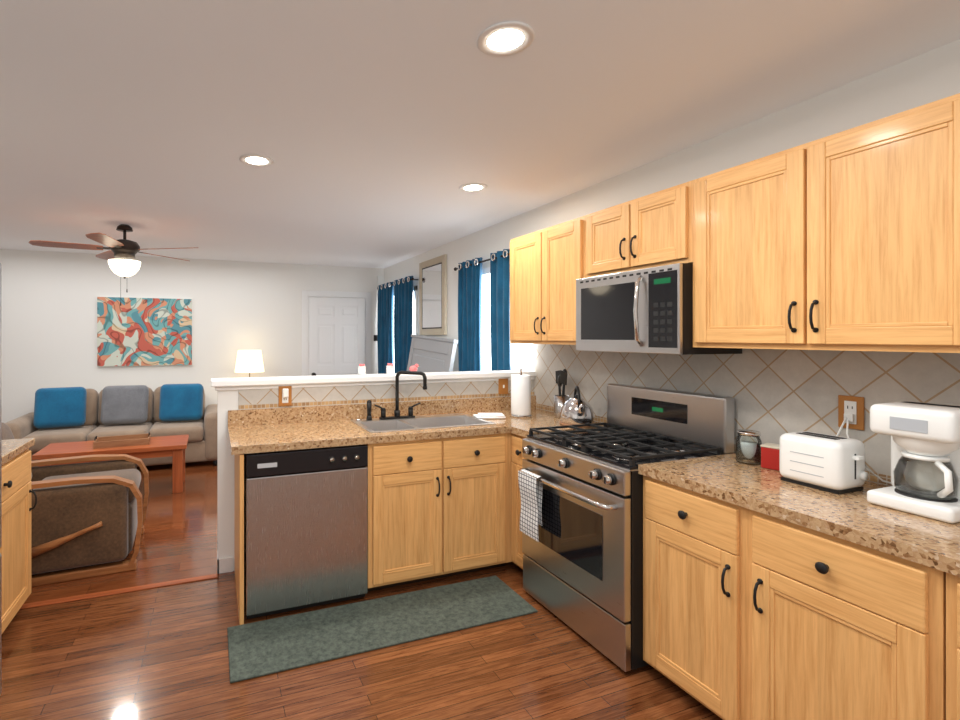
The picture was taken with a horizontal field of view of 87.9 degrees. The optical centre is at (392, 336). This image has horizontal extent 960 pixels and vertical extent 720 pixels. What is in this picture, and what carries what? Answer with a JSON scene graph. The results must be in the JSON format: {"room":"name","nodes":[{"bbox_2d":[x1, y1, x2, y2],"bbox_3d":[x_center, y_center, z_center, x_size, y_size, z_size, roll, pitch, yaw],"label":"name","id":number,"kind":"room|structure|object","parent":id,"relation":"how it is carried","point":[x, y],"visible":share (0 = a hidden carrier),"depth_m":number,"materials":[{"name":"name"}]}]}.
{"room":"kitchen","nodes":[
{"label":"kitchen","id":0,"kind":"room"},
{"bbox_2d":[0,249,383,422],"bbox_3d":[-3.247,0.230,6.210,6.600,2.500,0.100,0,0,-20],"label":"wall","id":1,"kind":"structure","parent":0,"point":[49,319],"depth_m":6.24,"materials":[{"name":"white paint"}]},
{"bbox_2d":[97,297,191,365],"bbox_3d":[-3.114,-0.065,6.183,1.070,0.850,0.038,0,0,-20],"label":"canvas painting","id":2,"kind":"object","parent":1,"relation":"attached to","point":[142,331],"visible":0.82,"depth_m":6.16,"materials":[{"name":"multicoloured fabric"}]},
{"bbox_2d":[302,290,370,375],"bbox_3d":[-0.805,0.412,7.045,1.010,2.135,0.019,0,0,-20],"label":"door frame","id":3,"kind":"structure","parent":1,"relation":"attached to","point":[307,294],"depth_m":6.99,"materials":[{"name":"white paint"}]},
{"bbox_2d":[309,297,364,375],"bbox_3d":[-0.789,0.457,7.001,0.820,2.034,0.095,0,0,-20],"label":"back door","id":4,"kind":"structure","parent":1,"relation":"in","point":[336,336],"depth_m":7.01,"materials":[{"name":"white paint"}]},
{"bbox_2d":[377,276,381,283],"bbox_3d":[-0.200,-0.848,7.262,0.075,0.115,0.027,0,0,-20],"label":"box","id":5,"kind":"object","parent":1,"relation":"attached to","point":[379,279],"visible":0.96,"depth_m":7.25,"materials":[{"name":"white plastic"}]},
{"bbox_2d":[217,381,474,573],"bbox_3d":[-0.009,0.895,3.535,2.371,1.170,0.144,0,0,-20],"label":"wall","id":6,"kind":"structure","parent":0,"point":[227,400],"depth_m":3.09,"materials":[{"name":"white paint"}]},
{"bbox_2d":[211,370,535,390],"bbox_3d":[-0.027,0.302,3.528,2.409,0.065,0.190,0,0,-20],"label":"trim","id":7,"kind":"structure","parent":6,"relation":"on","point":[244,383],"depth_m":3.35,"materials":[{"name":"white paint"}]},
{"bbox_2d":[358,364,365,374],"bbox_3d":[-0.221,0.231,3.478,0.058,0.077,0.058,0,0,-20],"label":"candle jar","id":8,"kind":"object","parent":7,"relation":"on","point":[361,369],"visible":1,"depth_m":3.46,"materials":[{"name":"white plastic"}]},
{"bbox_2d":[386,363,393,373],"bbox_3d":[-0.021,0.231,3.557,0.058,0.077,0.058,0,0,-20],"label":"candle jar","id":9,"kind":"object","parent":7,"relation":"on","point":[389,368],"visible":1,"depth_m":3.54,"materials":[{"name":"white glass"}]},
{"bbox_2d":[409,364,418,370],"bbox_3d":[0.159,0.233,3.618,0.084,0.072,0.044,0,0,-20],"label":"bird figurine","id":10,"kind":"object","parent":7,"relation":"on","point":[412,368],"visible":0.77,"depth_m":3.60,"materials":[{"name":"pink ceramic"}]},
{"bbox_2d":[239,379,533,409],"bbox_3d":[0.069,0.458,3.494,2.234,0.244,0.009,0,0,-20],"label":"tile backsplash","id":11,"kind":"structure","parent":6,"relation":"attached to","point":[301,397],"depth_m":3.40,"materials":[{"name":"beige tile"}]},
{"bbox_2d":[279,386,291,405],"bbox_3d":[-0.699,0.385,3.184,0.084,0.130,0.040,0,0,-20],"label":"outlet","id":12,"kind":"object","parent":11,"relation":"attached to","point":[285,395],"visible":1,"depth_m":3.19,"materials":[{"name":"brown wood"}]},
{"bbox_2d":[498,378,507,393],"bbox_3d":[0.850,0.380,3.768,0.084,0.120,0.014,0,0,-20],"label":"outlet","id":13,"kind":"object","parent":11,"relation":"attached to","point":[502,386],"visible":1,"depth_m":3.76,"materials":[{"name":"brown wood"}]},
{"bbox_2d":[0,461,722,719],"bbox_3d":[-1.645,1.505,2.005,6.700,0.050,9.100,0,0,-20],"label":"floor","id":14,"kind":"structure","parent":0,"point":[159,653],"depth_m":2.21,"materials":[{"name":"brown wood"}]},
{"bbox_2d":[0,263,1,694],"bbox_3d":[-1.732,0.590,1.435,0.802,1.780,0.890,0,0,-20],"label":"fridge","id":15,"kind":"object","parent":14,"relation":"on","point":[0,477],"visible":1,"depth_m":1.95,"materials":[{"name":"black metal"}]},
{"bbox_2d":[0,449,36,632],"bbox_3d":[-2.124,1.042,2.228,0.654,0.876,0.810,0,0,-20],"label":"base cabinet","id":16,"kind":"object","parent":14,"relation":"on","point":[15,550],"visible":1,"depth_m":2.49,"materials":[{"name":"brown wood"}]},
{"bbox_2d":[2,438,34,463],"bbox_3d":[-2.143,0.530,2.229,0.630,0.140,0.825,0,0,-20],"label":"countertop","id":17,"kind":"structure","parent":16,"relation":"on","point":[12,448],"depth_m":2.53,"materials":[{"name":"stone"}]},
{"bbox_2d":[2,423,148,586],"bbox_3d":[-2.191,1.021,3.225,1.044,0.917,0.787,0,0,-20],"label":"armchair","id":18,"kind":"object","parent":14,"relation":"on","point":[89,514],"visible":0.65,"depth_m":3.02,"materials":[{"name":"fabric"}]},
{"bbox_2d":[32,435,188,492],"bbox_3d":[-2.622,1.250,4.672,1.230,0.460,0.520,0,0,-20],"label":"coffee table","id":19,"kind":"object","parent":14,"relation":"on","point":[174,446],"visible":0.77,"depth_m":4.58,"materials":[{"name":"brown wood"}]},
{"bbox_2d":[93,432,149,448],"bbox_3d":[-2.572,0.974,4.669,0.460,0.089,0.260,0,0,-24],"label":"wooden tray","id":20,"kind":"object","parent":19,"relation":"on","point":[120,441],"visible":1,"depth_m":4.61,"materials":[{"name":"brown wood"}]},
{"bbox_2d":[5,386,216,466],"bbox_3d":[-3.108,1.040,5.660,2.140,0.880,0.930,0,0,-20],"label":"sofa","id":21,"kind":"object","parent":14,"relation":"on","point":[202,440],"visible":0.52,"depth_m":5.51,"materials":[{"name":"fabric"}]},
{"bbox_2d":[33,387,86,428],"bbox_3d":[-3.663,0.775,5.402,0.480,0.431,0.205,0,0,-25],"label":"pillow","id":22,"kind":"object","parent":21,"relation":"on","point":[59,407],"visible":1,"depth_m":5.35,"materials":[{"name":"blue fabric"}]},
{"bbox_2d":[100,385,148,424],"bbox_3d":[-3.072,0.775,5.620,0.480,0.431,0.205,0,0,-16],"label":"pillow","id":23,"kind":"object","parent":21,"relation":"on","point":[127,404],"visible":1,"depth_m":5.56,"materials":[{"name":"grey fabric"}]},
{"bbox_2d":[159,383,203,421],"bbox_3d":[-2.514,0.775,5.825,0.480,0.431,0.205,0,0,-14],"label":"pillow","id":24,"kind":"object","parent":21,"relation":"on","point":[181,402],"visible":1,"depth_m":5.77,"materials":[{"name":"blue fabric"}]},
{"bbox_2d":[19,574,217,609],"bbox_3d":[-1.831,1.476,2.757,1.590,0.007,0.050,0,0,-20],"label":"threshold strip","id":25,"kind":"object","parent":14,"relation":"on","point":[106,593],"depth_m":2.84,"materials":[{"name":"brown wood"}]},
{"bbox_2d":[244,444,367,618],"bbox_3d":[-0.554,1.044,2.919,0.654,0.872,0.640,0,0,-20],"label":"dishwasher","id":26,"kind":"object","parent":14,"relation":"on","point":[305,528],"visible":0.96,"depth_m":2.62,"materials":[{"name":"silver metal"}]},
{"bbox_2d":[234,443,377,624],"bbox_3d":[-0.550,1.042,2.934,0.735,0.876,0.626,0,0,-20],"label":"base cabinet","id":27,"kind":"object","parent":14,"relation":"on","point":[372,466],"depth_m":2.77,"materials":[{"name":"brown wood"}]},
{"bbox_2d":[227,575,537,682],"bbox_3d":[-0.030,1.474,2.556,1.570,0.010,0.418,0,0,-20],"label":"kitchen mat","id":28,"kind":"object","parent":14,"relation":"on","point":[269,646],"visible":0.96,"depth_m":2.50,"materials":[{"name":"fabric"}]},
{"bbox_2d":[407,334,457,372],"bbox_3d":[0.335,0.740,5.485,0.290,1.550,1.196,0,0,-20],"label":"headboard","id":29,"kind":"object","parent":14,"relation":"on","point":[430,354],"visible":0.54,"depth_m":5.40,"materials":[{"name":"grey paint"}]},
{"bbox_2d":[378,433,511,588],"bbox_3d":[0.205,1.042,3.212,0.955,0.876,0.626,0,0,-20],"label":"base cabinet","id":30,"kind":"object","parent":14,"relation":"on","point":[439,508],"depth_m":2.92,"materials":[{"name":"beige wood"}]},
{"bbox_2d":[228,395,559,454],"bbox_3d":[0.147,0.530,3.184,2.298,0.140,0.623,0,0,-20],"label":"countertop","id":31,"kind":"structure","parent":30,"relation":"on","point":[306,427],"depth_m":3.09,"materials":[{"name":"beige stone"}]},
{"bbox_2d":[356,371,426,420],"bbox_3d":[-0.004,0.392,3.254,0.462,0.326,0.208,0,0,-20],"label":"faucet","id":32,"kind":"object","parent":31,"relation":"on","point":[396,411],"visible":1,"depth_m":3.31,"materials":[{"name":"black metal"}]},
{"bbox_2d":[350,413,496,432],"bbox_3d":[0.189,0.643,3.219,0.850,0.174,0.460,0,0,-20],"label":"sink basin","id":33,"kind":"object","parent":31,"relation":"in","point":[374,425],"visible":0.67,"depth_m":3.30,"materials":[{"name":"silver metal"}]},
{"bbox_2d":[473,413,505,418],"bbox_3d":[0.667,0.545,3.399,0.202,0.026,0.131,0,0,-5],"label":"cloth","id":34,"kind":"object","parent":31,"relation":"on","point":[489,416],"visible":1,"depth_m":3.35,"materials":[{"name":"white fabric"}]},
{"bbox_2d":[510,367,531,417],"bbox_3d":[0.901,0.385,3.454,0.150,0.348,0.150,0,0,-20],"label":"paper towel roll","id":35,"kind":"object","parent":31,"relation":"on","point":[520,395],"visible":1,"depth_m":3.40,"materials":[{"name":"white paper"}]},
{"bbox_2d":[554,369,569,417],"bbox_3d":[1.179,0.389,3.409,0.106,0.341,0.212,0,0,-20],"label":"utensil crock","id":36,"kind":"object","parent":31,"relation":"on","point":[560,400],"visible":0.85,"depth_m":3.38,"materials":[{"name":"silver metal"}]},
{"bbox_2d":[560,386,594,427],"bbox_3d":[1.182,0.436,3.112,0.210,0.246,0.248,0,0,-20],"label":"kettle","id":37,"kind":"object","parent":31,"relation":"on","point":[576,409],"visible":0.96,"depth_m":3.06,"materials":[{"name":"silver metal"}]},
{"bbox_2d":[511,433,526,568],"bbox_3d":[1.068,1.042,3.090,0.620,0.876,0.236,0,0,-20],"label":"base cabinet","id":38,"kind":"object","parent":14,"relation":"on","point":[516,440],"depth_m":3.02,"materials":[{"name":"brown wood"}]},
{"bbox_2d":[508,419,607,436],"bbox_3d":[1.067,0.580,3.074,0.648,0.040,0.208,0,0,-20],"label":"countertop","id":39,"kind":"structure","parent":38,"relation":"on","point":[522,429],"depth_m":3.06,"materials":[{"name":"beige stone"}]},
{"bbox_2d":[518,383,733,671],"bbox_3d":[1.161,0.885,2.587,0.773,1.190,0.759,0,0,-20],"label":"range","id":40,"kind":"object","parent":14,"relation":"on","point":[581,512],"visible":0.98,"depth_m":2.42,"materials":[{"name":"silver metal"}]},
{"bbox_2d":[643,475,906,719],"bbox_3d":[1.545,1.042,1.795,0.620,0.876,0.990,0,0,-20],"label":"base cabinet","id":41,"kind":"object","parent":14,"relation":"on","point":[748,614],"depth_m":1.66,"materials":[{"name":"brown wood"}]},
{"bbox_2d":[638,453,959,576],"bbox_3d":[1.694,0.580,1.395,0.633,0.040,1.847,0,0,-20],"label":"countertop","id":42,"kind":"structure","parent":41,"relation":"on","point":[856,517],"depth_m":1.62,"materials":[{"name":"beige stone"}]},
{"bbox_2d":[736,429,761,464],"bbox_3d":[1.583,0.489,2.182,0.094,0.140,0.094,0,0,-20],"label":"glass jar","id":43,"kind":"object","parent":42,"relation":"on","point":[748,452],"visible":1,"depth_m":2.15,"materials":[{"name":"clear glass"}]},
{"bbox_2d":[760,443,779,470],"bbox_3d":[1.633,0.510,2.077,0.078,0.098,0.103,0,0,-35],"label":"tin box","id":44,"kind":"object","parent":42,"relation":"on","point":[769,455],"visible":0.5,"depth_m":2.07,"materials":[{"name":"red metal"}]},
{"bbox_2d":[779,431,867,493],"bbox_3d":[1.619,0.466,1.844,0.166,0.186,0.228,0,0,-20],"label":"toaster","id":45,"kind":"object","parent":42,"relation":"on","point":[829,463],"visible":1,"depth_m":1.78,"materials":[{"name":"white plastic"}]},
{"bbox_2d":[867,401,959,522],"bbox_3d":[1.732,0.392,1.592,0.220,0.335,0.210,0,0,-20],"label":"coffee maker","id":46,"kind":"object","parent":42,"relation":"on","point":[925,459],"visible":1,"depth_m":1.55,"materials":[{"name":"white plastic"}]},
{"bbox_2d":[907,560,959,719],"bbox_3d":[1.849,1.042,0.969,0.620,0.876,0.940,0,0,-20],"label":"base cabinet","id":47,"kind":"object","parent":14,"relation":"on","point":[933,595],"depth_m":1.29,"materials":[{"name":"brown wood"}]},
{"bbox_3d":[-1.852,1.180,6.330,0.500,0.600,0.500,0,0,-20],"label":"end table","id":48,"kind":"object","parent":14,"relation":"on","visible":0},
{"bbox_2d":[235,350,263,376],"bbox_3d":[-1.852,0.524,6.330,0.370,0.709,0.370,0,0,-20],"label":"table lamp","id":49,"kind":"object","parent":48,"relation":"on","point":[249,361],"visible":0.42,"depth_m":6.19,"materials":[{"name":"white fabric"}]},
{"bbox_2d":[0,0,959,268],"bbox_3d":[-1.645,-1.070,2.005,6.700,0.100,9.100,0,0,-20],"label":"ceiling","id":50,"kind":"structure","parent":0,"point":[378,132],"depth_m":2.14,"materials":[{"name":"white paint"}]},
{"bbox_2d":[29,224,198,305],"bbox_3d":[-2.466,-0.649,4.421,1.336,0.739,1.341,0,0,-20],"label":"ceiling fan","id":51,"kind":"object","parent":50,"relation":"hanging from","point":[123,250],"visible":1,"depth_m":4.37,"materials":[{"name":"brown wood"}]},
{"bbox_2d":[239,154,273,166],"bbox_3d":[-0.784,-1.016,2.823,0.194,0.008,0.194,0,0,-20],"label":"recessed light","id":52,"kind":"object","parent":50,"relation":"in","point":[257,160],"visible":1,"depth_m":2.82,"materials":[{"name":"white glass"}]},
{"bbox_2d":[459,183,487,191],"bbox_3d":[0.546,-1.016,3.334,0.194,0.008,0.194,0,0,-20],"label":"recessed light","id":53,"kind":"object","parent":50,"relation":"in","point":[473,187],"visible":1,"depth_m":3.33,"materials":[{"name":"white paint"}]},
{"bbox_2d":[477,21,534,56],"bbox_3d":[0.384,-1.016,1.676,0.194,0.008,0.194,0,0,-20],"label":"recessed light","id":54,"kind":"object","parent":50,"relation":"in","point":[507,38],"visible":1,"depth_m":1.67,"materials":[{"name":"white glass"}]},
{"bbox_2d":[384,39,959,453],"bbox_3d":[1.452,0.230,3.146,0.100,2.500,9.100,0,0,-20],"label":"wall","id":55,"kind":"structure","parent":0,"point":[933,75],"depth_m":2.42,"materials":[{"name":"white paint"}]},
{"bbox_2d":[377,276,418,373],"bbox_3d":[0.038,0.333,6.629,0.140,2.175,1.361,0,0,-20],"label":"curtain","id":56,"kind":"object","parent":55,"relation":"attached to","point":[396,296],"visible":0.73,"depth_m":6.53,"materials":[{"name":"blue fabric"}]},
{"bbox_2d":[393,286,417,356],"bbox_3d":[0.084,0.010,6.649,0.043,1.300,1.240,0,0,-20],"label":"window","id":57,"kind":"structure","parent":55,"relation":"in","point":[415,310],"depth_m":6.10,"materials":[{"name":"white glass"}]},
{"bbox_2d":[419,254,446,334],"bbox_3d":[0.454,-0.460,5.656,0.032,0.880,0.700,0,0,-20],"label":"framed mirror","id":58,"kind":"object","parent":55,"relation":"attached to","point":[433,296],"visible":0.96,"depth_m":5.60,"materials":[{"name":"beige mirror"}]},
{"bbox_2d":[454,249,510,371],"bbox_3d":[0.838,0.345,4.459,0.139,2.150,1.086,0,0,-20],"label":"curtain","id":59,"kind":"object","parent":55,"relation":"attached to","point":[469,308],"visible":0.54,"depth_m":4.50,"materials":[{"name":"blue fabric"}]},
{"bbox_2d":[481,267,516,370],"bbox_3d":[0.882,0.010,4.481,0.043,1.300,0.860,0,0,-20],"label":"window","id":60,"kind":"structure","parent":55,"relation":"in","point":[485,344],"depth_m":4.55,"materials":[{"name":"white glass"}]},
{"bbox_2d":[510,218,577,344],"bbox_3d":[1.138,-0.334,3.292,0.342,0.762,0.777,0,0,-20],"label":"upper cabinet","id":61,"kind":"object","parent":55,"relation":"attached to","point":[544,262],"depth_m":3.19,"materials":[{"name":"brown wood"}]},
{"bbox_2d":[578,183,685,278],"bbox_3d":[1.391,-0.528,2.607,0.342,0.373,0.683,0,0,-20],"label":"upper cabinet","id":62,"kind":"object","parent":55,"relation":"attached to","point":[648,231],"depth_m":2.51,"materials":[{"name":"brown wood"}]},
{"bbox_2d":[576,263,741,354],"bbox_3d":[1.345,-0.128,2.590,0.460,0.415,0.674,0,0,-20],"label":"microwave","id":63,"kind":"object","parent":62,"relation":"attached to","point":[648,310],"visible":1,"depth_m":2.40,"materials":[{"name":"silver metal"}]},
{"bbox_2d":[534,344,959,485],"bbox_3d":[1.718,0.310,2.263,0.008,0.540,3.459,0,0,-20],"label":"tile backsplash","id":64,"kind":"structure","parent":55,"relation":"attached to","point":[775,394],"depth_m":2.20,"materials":[{"name":"beige tile"}]},
{"bbox_2d":[836,395,890,483],"bbox_3d":[1.801,0.392,1.890,0.093,0.313,0.283,0,0,-20],"label":"electrical outlet plate","id":65,"kind":"object","parent":64,"relation":"attached to","point":[850,412],"visible":0.88,"depth_m":1.94,"materials":[{"name":"brown wood"}]},
{"bbox_2d":[686,93,959,352],"bbox_3d":[1.675,-0.334,1.836,0.342,0.762,0.959,0,0,-20],"label":"upper cabinet","id":66,"kind":"object","parent":55,"relation":"attached to","point":[847,240],"depth_m":1.70,"materials":[{"name":"brown wood"}]}
]}

